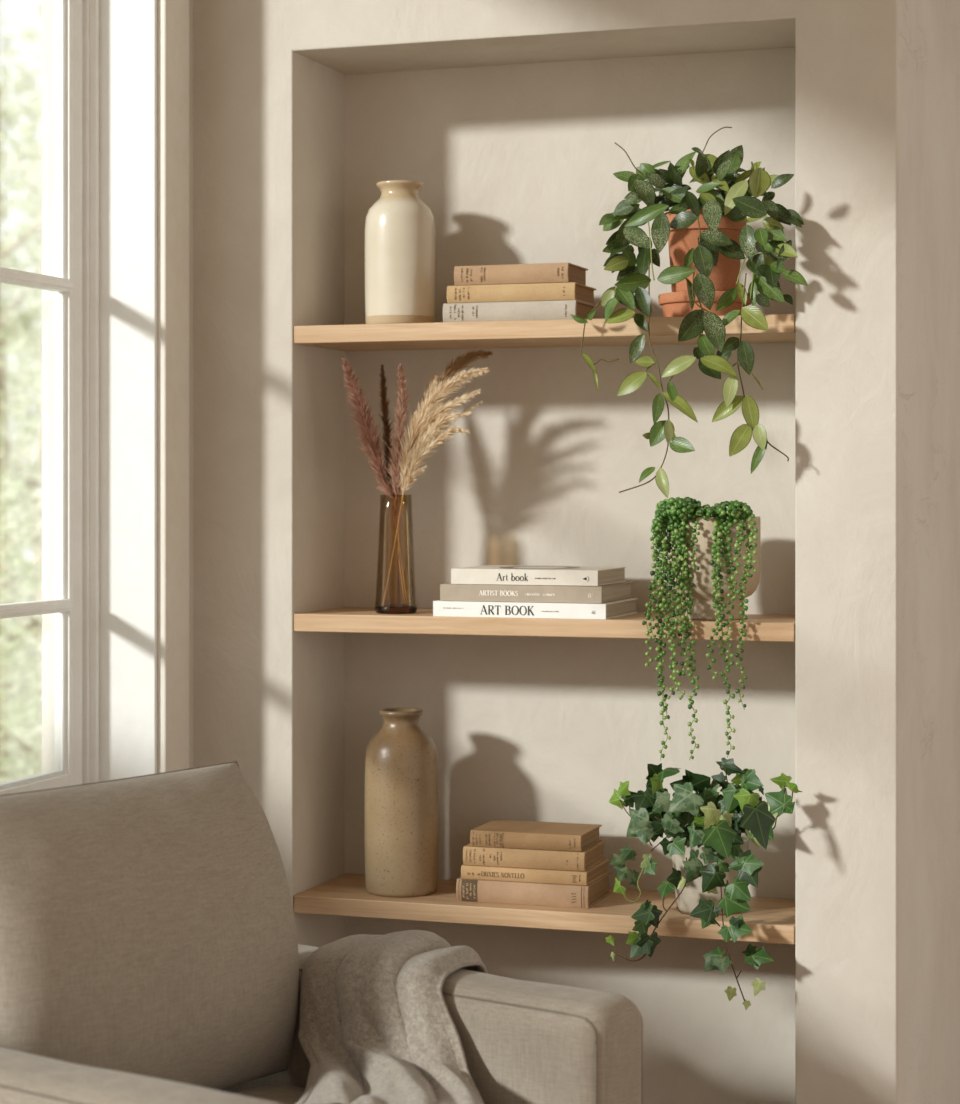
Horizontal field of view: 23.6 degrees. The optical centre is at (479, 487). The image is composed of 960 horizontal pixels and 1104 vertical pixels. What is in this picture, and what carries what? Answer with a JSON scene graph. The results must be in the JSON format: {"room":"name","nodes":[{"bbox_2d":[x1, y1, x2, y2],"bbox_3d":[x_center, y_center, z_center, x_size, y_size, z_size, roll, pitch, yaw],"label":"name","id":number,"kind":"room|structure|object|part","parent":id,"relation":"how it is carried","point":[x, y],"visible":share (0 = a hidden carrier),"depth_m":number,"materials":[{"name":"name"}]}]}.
{"room":"living room","nodes":[
{"label":"living room","id":0,"kind":"room"},
{"bbox_2d":[42,0,192,772],"bbox_3d":[-1.387,-0.075,2.229,0.240,3.050,4.600,0,0,18],"label":"window frame","id":1,"kind":"structure","parent":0,"point":[48,6],"depth_m":4.30,"materials":[{"name":"paint"}]},
{"bbox_2d":[0,0,157,794],"bbox_3d":[-1.081,-0.030,3.023,0.186,2.760,2.600,0,0,18],"label":"window","id":2,"kind":"structure","parent":1,"relation":"in","point":[104,284],"depth_m":4.23,"materials":[{"name":"white paint"}]},
{"bbox_3d":[-1.149,-0.406,3.046,0.035,1.943,2.536,0,0,18],"label":"sash","id":3,"kind":"part","parent":2,"relation":"part of","materials":[{"name":"white paint"}]},
{"bbox_3d":[-1.137,-0.036,3.042,0.055,2.723,2.576,0,0,18],"label":"frame","id":4,"kind":"part","parent":2,"relation":"part of","materials":[{"name":"white paint"}]},
{"bbox_2d":[158,0,188,772],"bbox_3d":[-0.996,-0.055,2.996,0.018,2.890,2.793,0,0,18],"label":"trim","id":5,"kind":"structure","parent":1,"relation":"attached to","point":[173,15],"depth_m":4.25,"materials":[{"name":"paint"}]},
{"bbox_2d":[193,0,898,1103],"bbox_3d":[-0.015,-0.075,4.335,1.632,3.050,0.262,0,0,18],"label":"wall","id":6,"kind":"structure","parent":0,"point":[509,115],"depth_m":4.35,"materials":[{"name":"paint"}]},
{"bbox_2d":[294,874,794,944],"bbox_3d":[0.141,0.782,4.283,0.947,0.033,0.260,0,0,18],"label":"shelf","id":7,"kind":"object","parent":6,"relation":"attached to","point":[771,920],"visible":0.7,"depth_m":4.20,"materials":[{"name":"brown wood"}]},
{"bbox_2d":[365,708,437,896],"bbox_3d":[-0.149,0.593,4.352,0.139,0.345,0.138,0,0,18],"label":"bottle","id":8,"kind":"object","parent":7,"relation":"on","point":[401,760],"visible":1,"depth_m":4.29,"materials":[{"name":"beige ceramic"}]},
{"bbox_2d":[456,872,610,907],"bbox_3d":[0.102,0.745,4.291,0.253,0.040,0.169,0,0,18],"label":"book","id":9,"kind":"object","parent":7,"relation":"on","point":[470,890],"visible":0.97,"depth_m":4.22,"materials":[{"name":"paper"}]},
{"bbox_2d":[461,859,608,885],"bbox_3d":[0.104,0.712,4.289,0.241,0.024,0.161,0,0,18],"label":"book","id":10,"kind":"object","parent":9,"relation":"on","point":[549,876],"visible":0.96,"depth_m":4.22,"materials":[{"name":"paper"}]},
{"bbox_2d":[463,840,605,870],"bbox_3d":[0.103,0.682,4.290,0.233,0.034,0.156,0,0,18],"label":"book","id":11,"kind":"object","parent":10,"relation":"on","point":[591,856],"visible":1,"depth_m":4.22,"materials":[{"name":"paper"}]},
{"bbox_2d":[470,820,601,851],"bbox_3d":[0.105,0.649,4.289,0.213,0.030,0.149,0,0,18],"label":"book","id":12,"kind":"object","parent":11,"relation":"on","point":[576,837],"visible":1,"depth_m":4.24,"materials":[{"name":"brown paper"}]},
{"bbox_2d":[605,758,801,1009],"bbox_3d":[0.392,0.692,4.050,0.291,0.421,0.365,0,0,-26],"label":"ivy","id":13,"kind":"object","parent":7,"relation":"on","point":[713,868],"visible":1,"depth_m":4.04,"materials":[{"name":"plant"}]},
{"bbox_2d":[671,837,748,914],"bbox_3d":[0.417,0.701,4.168,0.142,0.126,0.142,0,0,18],"label":"pot","id":14,"kind":"object","parent":7,"relation":"on","point":[689,898],"depth_m":4.11,"materials":[{"name":"beige ceramic"}]},
{"bbox_2d":[294,314,794,350],"bbox_3d":[0.141,-0.287,4.283,0.947,0.033,0.260,0,0,18],"label":"shelf","id":15,"kind":"object","parent":6,"relation":"attached to","point":[663,330],"visible":0.76,"depth_m":4.21,"materials":[{"name":"brown wood"}]},
{"bbox_2d":[365,180,434,323],"bbox_3d":[-0.152,-0.442,4.374,0.134,0.276,0.134,0,0,18],"label":"ceramic bottle","id":16,"kind":"object","parent":15,"relation":"on","point":[399,226],"visible":0.93,"depth_m":4.32,"materials":[{"name":"beige ceramic"}]},
{"bbox_2d":[443,300,595,321],"bbox_3d":[0.075,-0.322,4.274,0.256,0.037,0.146,0,0,18],"label":"book","id":17,"kind":"object","parent":15,"relation":"on","point":[560,309],"visible":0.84,"depth_m":4.21,"materials":[{"name":"beige paper"}]},
{"bbox_2d":[447,282,595,304],"bbox_3d":[0.078,-0.357,4.278,0.246,0.032,0.151,0,0,18],"label":"book","id":18,"kind":"object","parent":17,"relation":"on","point":[569,290],"visible":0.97,"depth_m":4.21,"materials":[{"name":"paper"}]},
{"bbox_2d":[454,263,587,285],"bbox_3d":[0.077,-0.392,4.272,0.220,0.036,0.136,0,0,19],"label":"book","id":19,"kind":"object","parent":18,"relation":"on","point":[542,272],"visible":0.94,"depth_m":4.21,"materials":[{"name":"brown paper"}]},
{"bbox_2d":[570,127,807,497],"bbox_3d":[0.389,-0.310,4.095,0.436,0.658,0.289,0,0,18],"label":"potted trailing plant","id":20,"kind":"object","parent":15,"relation":"on","point":[708,236],"visible":1,"depth_m":4.02,"materials":[{"name":"terracotta"},{"name":"soil"},{"name":"green leaves"}]},
{"bbox_3d":[0.407,-0.404,4.153,0.150,0.183,0.150,0,0,18],"label":"pot","id":21,"kind":"part","parent":20,"relation":"part of","materials":[{"name":"ceramic"}]},
{"bbox_2d":[294,607,794,641],"bbox_3d":[0.141,0.253,4.283,0.947,0.033,0.260,0,0,18],"label":"shelf","id":22,"kind":"object","parent":6,"relation":"attached to","point":[759,627],"visible":0.73,"depth_m":4.18,"materials":[{"name":"brown wood"}]},
{"bbox_2d":[375,495,416,613],"bbox_3d":[-0.159,0.125,4.334,0.080,0.223,0.080,0,0,18],"label":"glass vase","id":23,"kind":"object","parent":22,"relation":"on","point":[379,608],"visible":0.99,"depth_m":4.32,"materials":[{"name":"brown glass"}]},
{"bbox_2d":[341,358,400,604],"bbox_3d":[-0.209,-0.012,4.334,0.105,0.467,0.068,0,0,18],"label":"grass stem","id":24,"kind":"object","parent":23,"relation":"in","point":[368,435],"visible":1,"depth_m":4.33,"materials":[{"name":"plant"}]},
{"bbox_3d":[-0.167,0.105,4.338,0.034,0.234,0.012,0,0,-4],"label":"stem","id":25,"kind":"part","parent":24,"relation":"part of","materials":[{"name":"plant"}]},
{"bbox_2d":[378,364,397,604],"bbox_3d":[-0.174,-0.007,4.360,0.038,0.458,0.062,0,0,-6],"label":"grass stem","id":26,"kind":"object","parent":23,"relation":"in","point":[384,407],"visible":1,"depth_m":4.37,"materials":[{"name":"plant"}]},
{"bbox_3d":[-0.157,0.122,4.338,0.010,0.200,0.013,0,0,18],"label":"stem","id":27,"kind":"part","parent":26,"relation":"part of","materials":[{"name":"plant"}]},
{"bbox_3d":[-0.159,0.229,4.334,0.080,0.014,0.080,0,0,18],"label":"glass","id":28,"kind":"part","parent":23,"relation":"part of","materials":[{"name":"brown glass"}]},
{"bbox_2d":[385,363,410,604],"bbox_3d":[-0.154,-0.007,4.331,0.049,0.456,0.057,0,0,-22],"label":"grass stem","id":29,"kind":"object","parent":23,"relation":"in","point":[394,467],"visible":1,"depth_m":4.33,"materials":[{"name":"pink grass"},{"name":"straw"}]},
{"bbox_3d":[-0.147,0.088,4.333,0.022,0.266,0.005,0,0,-5],"label":"stem","id":30,"kind":"part","parent":29,"relation":"part of","materials":[{"name":"plant"}]},
{"bbox_2d":[383,367,489,605],"bbox_3d":[-0.075,-0.001,4.305,0.216,0.447,0.069,0,0,28],"label":"grass stem","id":31,"kind":"object","parent":23,"relation":"in","point":[425,424],"visible":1,"depth_m":4.30,"materials":[{"name":"plant"}]},
{"bbox_3d":[-0.159,0.080,4.325,0.050,0.284,0.011,0,0,0],"label":"stem","id":32,"kind":"part","parent":31,"relation":"part of","materials":[{"name":"plant"}]},
{"bbox_2d":[398,348,492,604],"bbox_3d":[-0.064,-0.021,4.339,0.182,0.483,0.058,0,0,5],"label":"grass stem","id":33,"kind":"object","parent":23,"relation":"in","point":[468,358],"visible":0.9,"depth_m":4.33,"materials":[{"name":"plant"}]},
{"bbox_3d":[-0.146,0.091,4.330,0.020,0.259,0.022,0,0,18],"label":"stem","id":34,"kind":"part","parent":33,"relation":"part of","materials":[{"name":"plant"}]},
{"bbox_2d":[433,598,637,619],"bbox_3d":[0.106,0.223,4.277,0.330,0.028,0.222,0,0,19],"label":"book","id":35,"kind":"object","parent":22,"relation":"on","point":[603,611],"visible":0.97,"depth_m":4.18,"materials":[{"name":"grey paper"}]},
{"bbox_2d":[440,582,632,602],"bbox_3d":[0.107,0.193,4.276,0.309,0.030,0.215,0,0,19],"label":"book","id":36,"kind":"object","parent":35,"relation":"on","point":[448,591],"visible":0.96,"depth_m":4.18,"materials":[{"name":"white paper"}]},
{"bbox_2d":[451,565,626,585],"bbox_3d":[0.111,0.163,4.269,0.280,0.029,0.200,0,0,19],"label":"book","id":37,"kind":"object","parent":36,"relation":"on","point":[484,574],"visible":1,"depth_m":4.19,"materials":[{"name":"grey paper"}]},
{"bbox_2d":[499,566,579,568],"bbox_3d":[0.111,0.148,4.270,0.150,0.001,0.170,0,0,19],"label":"print","id":38,"kind":"object","parent":37,"relation":"on","point":[510,567],"depth_m":4.26},
{"bbox_2d":[642,497,760,760],"bbox_3d":[0.410,0.249,4.122,0.216,0.465,0.221,0,0,18],"label":"potted plant","id":39,"kind":"object","parent":22,"relation":"on","point":[714,564],"visible":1,"depth_m":4.06,"materials":[{"name":"plant"}]},
{"bbox_2d":[670,517,760,619],"bbox_3d":[0.424,0.144,4.145,0.163,0.184,0.163,0,0,18],"label":"pot","id":40,"kind":"object","parent":22,"relation":"on","point":[698,594],"depth_m":4.07,"materials":[{"name":"beige ceramic"}]},
{"bbox_2d":[899,0,959,1103],"bbox_3d":[1.226,-0.075,5.480,0.001,3.050,3.180,0,0,18],"label":"wall","id":41,"kind":"structure","parent":0,"point":[929,30],"depth_m":4.36,"materials":[{"name":"paint"}]},
{"bbox_3d":[1.208,1.500,3.051,4.645,0.100,7.800,0,0,18],"label":"floor","id":42,"kind":"structure","parent":0,"visible":0},
{"bbox_2d":[0,761,642,1103],"bbox_3d":[-0.360,0.944,3.284,0.914,1.012,0.909,0,0,36],"label":"armchair","id":43,"kind":"object","parent":42,"relation":"on","point":[151,953],"visible":0.96,"depth_m":3.32,"materials":[{"name":"fabric"}]},
{"bbox_3d":[-0.584,1.032,2.979,0.863,0.580,0.153,0,0,36],"label":"arm","id":44,"kind":"part","parent":43,"relation":"part of","materials":[{"name":"fabric"}]},
{"bbox_2d":[0,763,298,1089],"bbox_3d":[-0.498,0.678,3.387,0.212,0.476,0.605,0,0,36],"label":"cushion","id":45,"kind":"object","parent":43,"relation":"on","point":[148,928],"depth_m":3.32,"materials":[{"name":"fabric"}]},
{"bbox_2d":[233,1085,338,1103],"bbox_3d":[-0.254,0.994,3.209,0.648,0.166,0.600,0,0,36],"label":"seat cushion","id":46,"kind":"object","parent":43,"relation":"on","point":[282,1094],"depth_m":3.48,"materials":[{"name":"fabric"}]},
{"bbox_2d":[296,930,487,1103],"bbox_3d":[-0.130,0.801,3.413,0.298,0.207,0.660,0,0,-1],"label":"throw blanket","id":47,"kind":"object","parent":43,"relation":"on","point":[376,1024],"visible":0.94,"depth_m":3.45,"materials":[{"name":"fabric"}]},
{"bbox_3d":[-0.135,1.033,3.590,0.864,0.579,0.150,0,0,36],"label":"arm","id":48,"kind":"part","parent":43,"relation":"part of","materials":[{"name":"fabric"}]},
{"label":"outside","id":49,"kind":"structure","parent":0,"visible":0},
{"bbox_2d":[9,571,41,779],"bbox_3d":[-16.376,1.800,20.188,39.555,0.001,60.000,0,0,18],"label":"ground","id":50,"kind":"structure","parent":49,"point":[29,597],"depth_m":20.79,"materials":[{"name":"green plant"}]},
{"bbox_2d":[0,378,41,782],"bbox_3d":[-2.014,0.651,10.485,2.206,2.310,2.190,0,0,18],"label":"shrub","id":51,"kind":"object","parent":50,"relation":"on","point":[19,492],"visible":0.23,"depth_m":10.19,"materials":[{"name":"green plant"}]},
{"bbox_2d":[0,84,41,776],"bbox_3d":[-2.635,-0.218,12.505,2.830,4.042,2.778,0,0,18],"label":"tree","id":52,"kind":"object","parent":50,"relation":"on","point":[16,380],"visible":0.2,"depth_m":12.26,"materials":[{"name":"green plant"}]},
{"bbox_2d":[0,2,41,626],"bbox_3d":[-3.021,-0.830,17.007,4.606,5.265,4.608,0,0,18],"label":"tree","id":53,"kind":"object","parent":50,"relation":"on","point":[28,86],"visible":0.04,"depth_m":16.72,"materials":[{"name":"green plant"}]}
]}

